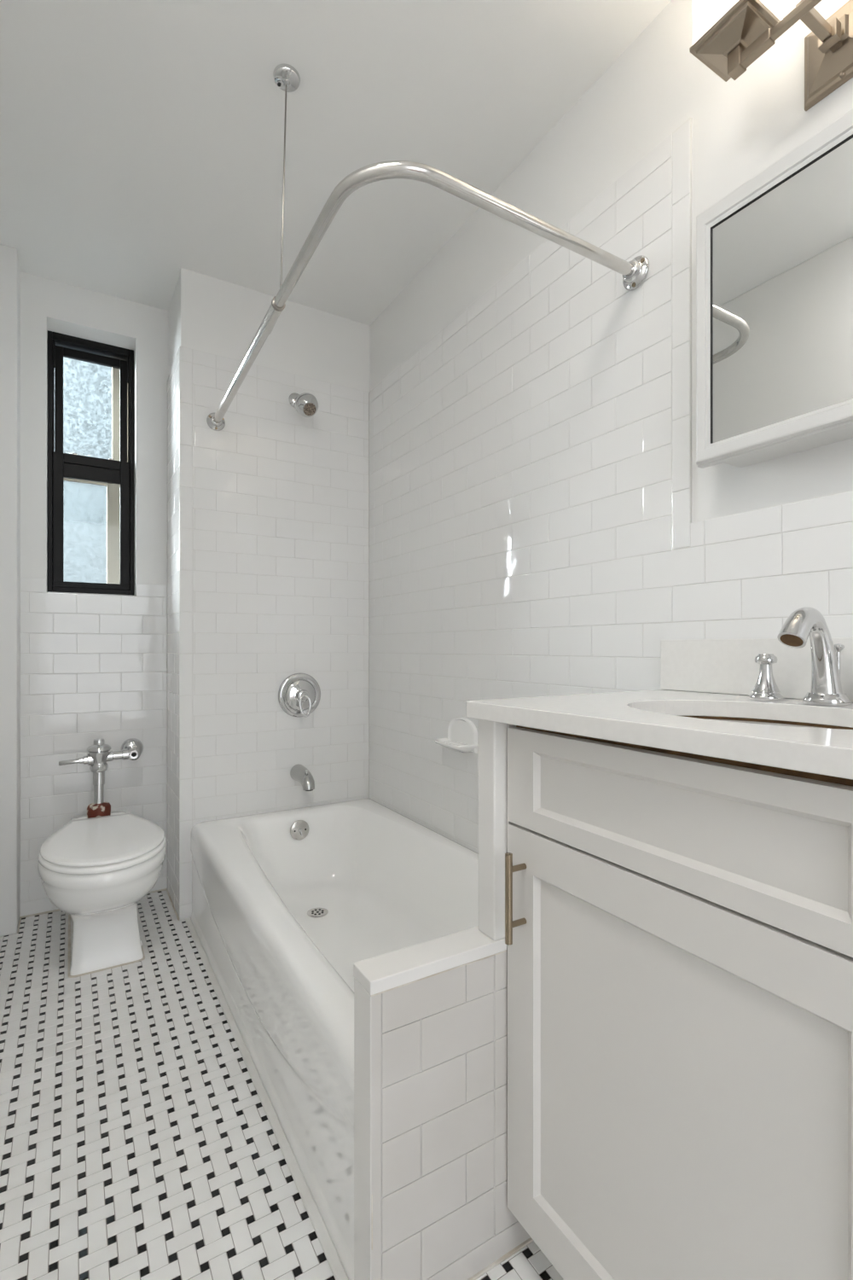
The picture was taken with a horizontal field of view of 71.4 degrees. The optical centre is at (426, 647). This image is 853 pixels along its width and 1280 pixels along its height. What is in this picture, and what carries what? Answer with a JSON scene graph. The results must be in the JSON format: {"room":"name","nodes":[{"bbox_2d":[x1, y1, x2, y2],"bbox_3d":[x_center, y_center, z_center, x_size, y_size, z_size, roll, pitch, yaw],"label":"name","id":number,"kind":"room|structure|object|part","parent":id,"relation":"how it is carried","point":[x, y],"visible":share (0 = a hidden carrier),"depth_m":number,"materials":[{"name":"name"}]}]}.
{"room":"bathroom","nodes":[
{"label":"bathroom","id":0,"kind":"room"},
{"bbox_2d":[0,244,20,936],"bbox_3d":[-0.640,-0.201,0.578,0.177,2.425,3.950,0,0,-31],"label":"wall","id":1,"kind":"structure","parent":0,"point":[9,267],"depth_m":2.08,"materials":[{"name":"white paint"}]},
{"bbox_2d":[20,271,168,916],"bbox_3d":[-1.391,-0.201,2.399,0.708,2.425,0.175,0,0,-31],"label":"wall","id":2,"kind":"structure","parent":0,"point":[93,666],"depth_m":2.33,"materials":[{"name":"white paint"}]},
{"bbox_2d":[47,330,133,596],"bbox_3d":[-1.471,-0.748,2.434,0.739,1.200,0.172,0,0,-31],"label":"window","id":3,"kind":"structure","parent":2,"relation":"in","point":[90,383],"depth_m":2.49,"materials":[{"name":"black metal"}]},
{"bbox_3d":[-1.536,-0.461,2.477,0.375,0.486,0.004,0,0,-31],"label":"privacy pane","id":4,"kind":"part","parent":3,"relation":"part of","materials":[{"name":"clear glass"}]},
{"bbox_3d":[-1.527,-1.010,2.482,0.395,0.515,0.004,0,0,-31],"label":"privacy pane","id":5,"kind":"part","parent":3,"relation":"part of","materials":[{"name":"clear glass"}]},
{"bbox_3d":[-1.380,-0.979,2.446,0.260,0.462,0.020,0,0,-31],"label":"sash","id":6,"kind":"part","parent":3,"relation":"part of","materials":[{"name":"black metal"}]},
{"bbox_3d":[-1.366,-0.508,2.423,0.273,0.536,0.024,0,0,-31],"label":"sash","id":7,"kind":"part","parent":3,"relation":"part of","materials":[{"name":"black metal"}]},
{"bbox_3d":[-1.362,-0.490,2.417,0.273,0.500,0.030,0,0,-31],"label":"glazing rail","id":8,"kind":"part","parent":3,"relation":"part of","materials":[{"name":"black metal"}]},
{"bbox_2d":[167,267,369,920],"bbox_3d":[-0.644,-0.201,2.618,0.901,2.425,0.448,0,0,-31],"label":"wall","id":9,"kind":"structure","parent":0,"point":[268,511],"depth_m":2.36,"materials":[{"name":"white tile"}]},
{"bbox_2d":[17,888,179,933],"bbox_3d":[-1.220,1.009,2.209,0.510,0.006,0.330,0,0,-31],"label":"trim","id":10,"kind":"structure","parent":9,"relation":"attached to","point":[58,910],"depth_m":2.26,"materials":[{"name":"white tile"}]},
{"bbox_2d":[278,672,320,717],"bbox_3d":[-0.499,0.194,2.395,0.182,0.182,0.084,0,0,-31],"label":"shower valve","id":11,"kind":"object","parent":9,"relation":"attached to","point":[299,694],"visible":1,"depth_m":2.40,"materials":[{"name":"silver metal"}]},
{"bbox_3d":[-0.497,0.194,2.392,0.054,0.054,0.035,0,0,-31],"label":"valve stem","id":12,"kind":"part","parent":11,"relation":"part of","materials":[{"name":"silver metal"}]},
{"bbox_3d":[-0.485,0.228,2.371,0.055,0.101,0.029,0,0,-31],"label":"lever handle","id":13,"kind":"part","parent":11,"relation":"part of","materials":[{"name":"silver metal"}]},
{"bbox_2d":[290,764,314,791],"bbox_3d":[-0.487,0.517,2.361,0.067,0.081,0.154,0,0,-31],"label":"tub spout","id":14,"kind":"object","parent":9,"relation":"attached to","point":[299,773],"visible":1,"depth_m":2.33,"materials":[{"name":"silver metal"}]},
{"bbox_2d":[289,392,318,417],"bbox_3d":[-0.488,-0.975,2.360,0.091,0.131,0.155,0,0,-31],"label":"shower","id":15,"kind":"object","parent":9,"relation":"attached to","point":[305,404],"visible":1,"depth_m":2.31,"materials":[{"name":"silver metal"}]},
{"bbox_2d":[0,890,564,1279],"bbox_3d":[-0.026,1.042,0.947,1.570,0.060,3.950,0,0,-31],"label":"floor","id":16,"kind":"structure","parent":0,"point":[138,1141],"depth_m":1.23,"materials":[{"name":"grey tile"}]},
{"bbox_2d":[37,810,166,977],"bbox_3d":[-1.093,0.809,2.002,0.360,0.406,0.723,0,0,-31],"label":"toilet","id":17,"kind":"object","parent":16,"relation":"on","point":[96,871],"visible":1,"depth_m":1.83,"materials":[{"name":"white ceramic"}]},
{"bbox_2d":[58,738,143,818],"bbox_3d":[-1.242,0.492,2.283,0.293,0.300,0.176,0,0,-31],"label":"valve","id":18,"kind":"object","parent":17,"relation":"on","point":[98,753],"visible":1,"depth_m":2.22,"materials":[{"name":"silver metal"}]},
{"bbox_3d":[-1.295,0.417,2.192,0.110,0.045,0.044,0,0,-31],"label":"flush lever","id":19,"kind":"part","parent":18,"relation":"part of","materials":[{"name":"silver metal"}]},
{"bbox_3d":[-1.044,0.633,1.921,0.356,0.016,0.535,0,0,-31],"label":"seat","id":20,"kind":"part","parent":17,"relation":"part of","materials":[{"name":"white plastic"}]},
{"bbox_3d":[-1.044,0.614,1.921,0.348,0.016,0.523,0,0,-31],"label":"lid","id":21,"kind":"part","parent":17,"relation":"part of","materials":[{"name":"white plastic"}]},
{"bbox_2d":[184,798,478,1279],"bbox_3d":[-0.186,0.833,1.748,0.755,0.358,1.515,0,0,-31],"label":"bathtub","id":22,"kind":"object","parent":16,"relation":"on","point":[285,903],"visible":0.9,"depth_m":1.77,"materials":[{"name":"white ceramic"}]},
{"bbox_3d":[-0.501,0.722,2.346,0.078,0.078,0.016,0,0,-31],"label":"overflow plate","id":23,"kind":"part","parent":22,"relation":"part of","materials":[{"name":"metal"}]},
{"bbox_2d":[505,723,852,1279],"bbox_3d":[0.476,0.566,0.847,0.523,0.892,0.594,0,0,-31],"label":"vanity cabinet","id":24,"kind":"object","parent":16,"relation":"on","point":[679,925],"visible":0.91,"depth_m":0.72,"materials":[{"name":"white paint"}]},
{"bbox_3d":[0.141,0.393,0.935,0.039,0.141,0.012,0,0,-31],"label":"bar handle","id":25,"kind":"part","parent":24,"relation":"part of","materials":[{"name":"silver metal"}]},
{"bbox_2d":[466,689,852,779],"bbox_3d":[0.466,0.105,0.869,0.540,0.028,0.680,0,0,-31],"label":"countertop","id":26,"kind":"structure","parent":24,"relation":"on","point":[653,718],"depth_m":0.79,"materials":[{"name":"white stone"}]},
{"bbox_2d":[682,715,852,729],"bbox_3d":[0.480,0.183,0.842,0.330,0.128,0.451,0,0,-31],"label":"sink","id":27,"kind":"object","parent":26,"relation":"in","point":[770,722],"visible":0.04,"depth_m":0.98,"materials":[{"name":"white ceramic"}]},
{"bbox_2d":[749,606,851,705],"bbox_3d":[0.645,0.013,0.955,0.188,0.154,0.193,0,0,13],"label":"faucet","id":28,"kind":"object","parent":26,"relation":"on","point":[826,687],"visible":1,"depth_m":0.93,"materials":[{"name":"silver metal"}]},
{"bbox_3d":[0.595,0.050,1.039,0.052,0.080,0.052,0,0,-31],"label":"handle","id":29,"kind":"part","parent":28,"relation":"part of","materials":[{"name":"silver metal"}]},
{"bbox_3d":[0.673,0.040,0.970,0.018,0.094,0.018,0,0,-31],"label":"lift rod","id":30,"kind":"part","parent":28,"relation":"part of","materials":[{"name":"silver metal"}]},
{"bbox_3d":[0.289,0.209,0.743,0.020,0.154,0.569,0,0,-31],"label":"drawer","id":31,"kind":"part","parent":24,"relation":"part of","materials":[{"name":"white paint"}]},
{"bbox_3d":[0.308,0.127,0.745,0.014,0.014,0.592,0,0,-31],"label":"rail","id":32,"kind":"part","parent":24,"relation":"part of","materials":[{"name":"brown wood"}]},
{"bbox_2d":[0,0,671,325],"bbox_3d":[-0.046,-1.463,0.969,1.558,0.100,4.010,0,0,-31],"label":"ceiling","id":33,"kind":"structure","parent":0,"point":[142,142],"depth_m":1.60,"materials":[{"name":"white paint"}]},
{"bbox_2d":[206,64,649,430],"bbox_3d":[-0.172,-1.118,1.785,0.693,0.588,1.468,0,0,-31],"label":"shower curtain rod","id":34,"kind":"object","parent":33,"relation":"hanging from","point":[286,77],"visible":1,"depth_m":1.25,"materials":[{"name":"metal"}]},
{"bbox_3d":[-0.358,-1.138,1.473,0.030,0.526,0.005,0,0,32],"label":"hanger rod","id":35,"kind":"part","parent":34,"relation":"part of","materials":[{"name":"silver metal"}]},
{"bbox_2d":[353,925,533,1279],"bbox_3d":[0.221,0.748,1.071,0.754,0.529,0.064,0,0,-31],"label":"wall","id":36,"kind":"structure","parent":0,"point":[431,1016],"depth_m":0.92,"materials":[{"name":"tile"}]},
{"bbox_2d":[478,719,507,940],"bbox_3d":[0.317,0.301,1.125,0.507,0.364,0.046,0,0,-31],"label":"panel","id":37,"kind":"object","parent":36,"relation":"on","point":[492,736],"visible":0.28,"depth_m":0.99,"materials":[{"name":"white wood"}]},
{"bbox_2d":[369,0,852,853],"bbox_3d":[0.678,-0.201,1.166,0.128,2.425,3.603,0,0,-31],"label":"wall","id":38,"kind":"structure","parent":0,"point":[544,515],"depth_m":1.53,"materials":[{"name":"white tile"}]},
{"bbox_2d":[434,716,478,753],"bbox_3d":[0.087,0.285,1.947,0.082,0.110,0.170,0,0,-31],"label":"soap dish","id":39,"kind":"object","parent":38,"relation":"attached to","point":[462,733],"visible":1,"depth_m":1.95,"materials":[{"name":"white ceramic"}]},
{"bbox_2d":[434,738,478,753],"bbox_3d":[0.087,0.325,1.947,0.082,0.031,0.170,0,0,-31],"label":"tray","id":40,"kind":"object","parent":39,"relation":"on","point":[461,745],"depth_m":1.92,"materials":[{"name":"white ceramic"}]},
{"bbox_2d":[660,637,852,702],"bbox_3d":[0.691,0.037,1.004,0.015,0.108,0.681,0,0,-31],"label":"backsplash","id":41,"kind":"structure","parent":38,"relation":"attached to","point":[710,666],"depth_m":1.15,"materials":[{"name":"white stone"}]},
{"bbox_2d":[689,0,852,110],"bbox_3d":[0.626,-1.064,0.953,0.196,0.216,0.318,0,0,-31],"label":"vanity light","id":42,"kind":"object","parent":38,"relation":"attached to","point":[729,36],"visible":1,"depth_m":1.00,"materials":[{"name":"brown metal"}]},
{"bbox_3d":[0.534,-1.109,1.020,0.100,0.126,0.100,0,0,-31],"label":"lamp shade","id":43,"kind":"part","parent":42,"relation":"part of","materials":[{"name":"white"}]},
{"bbox_3d":[0.634,-1.006,0.958,0.116,0.028,0.028,0,0,-31],"label":"arm","id":44,"kind":"part","parent":42,"relation":"part of","materials":[{"name":"brown metal"}]},
{"bbox_2d":[696,108,852,468],"bbox_3d":[0.695,-0.596,0.942,0.091,0.487,0.540,0,0,-31],"label":"medicine cabinet","id":45,"kind":"object","parent":38,"relation":"attached to","point":[775,254],"visible":1,"depth_m":1.02,"materials":[{"name":"white mirror"}]}
]}

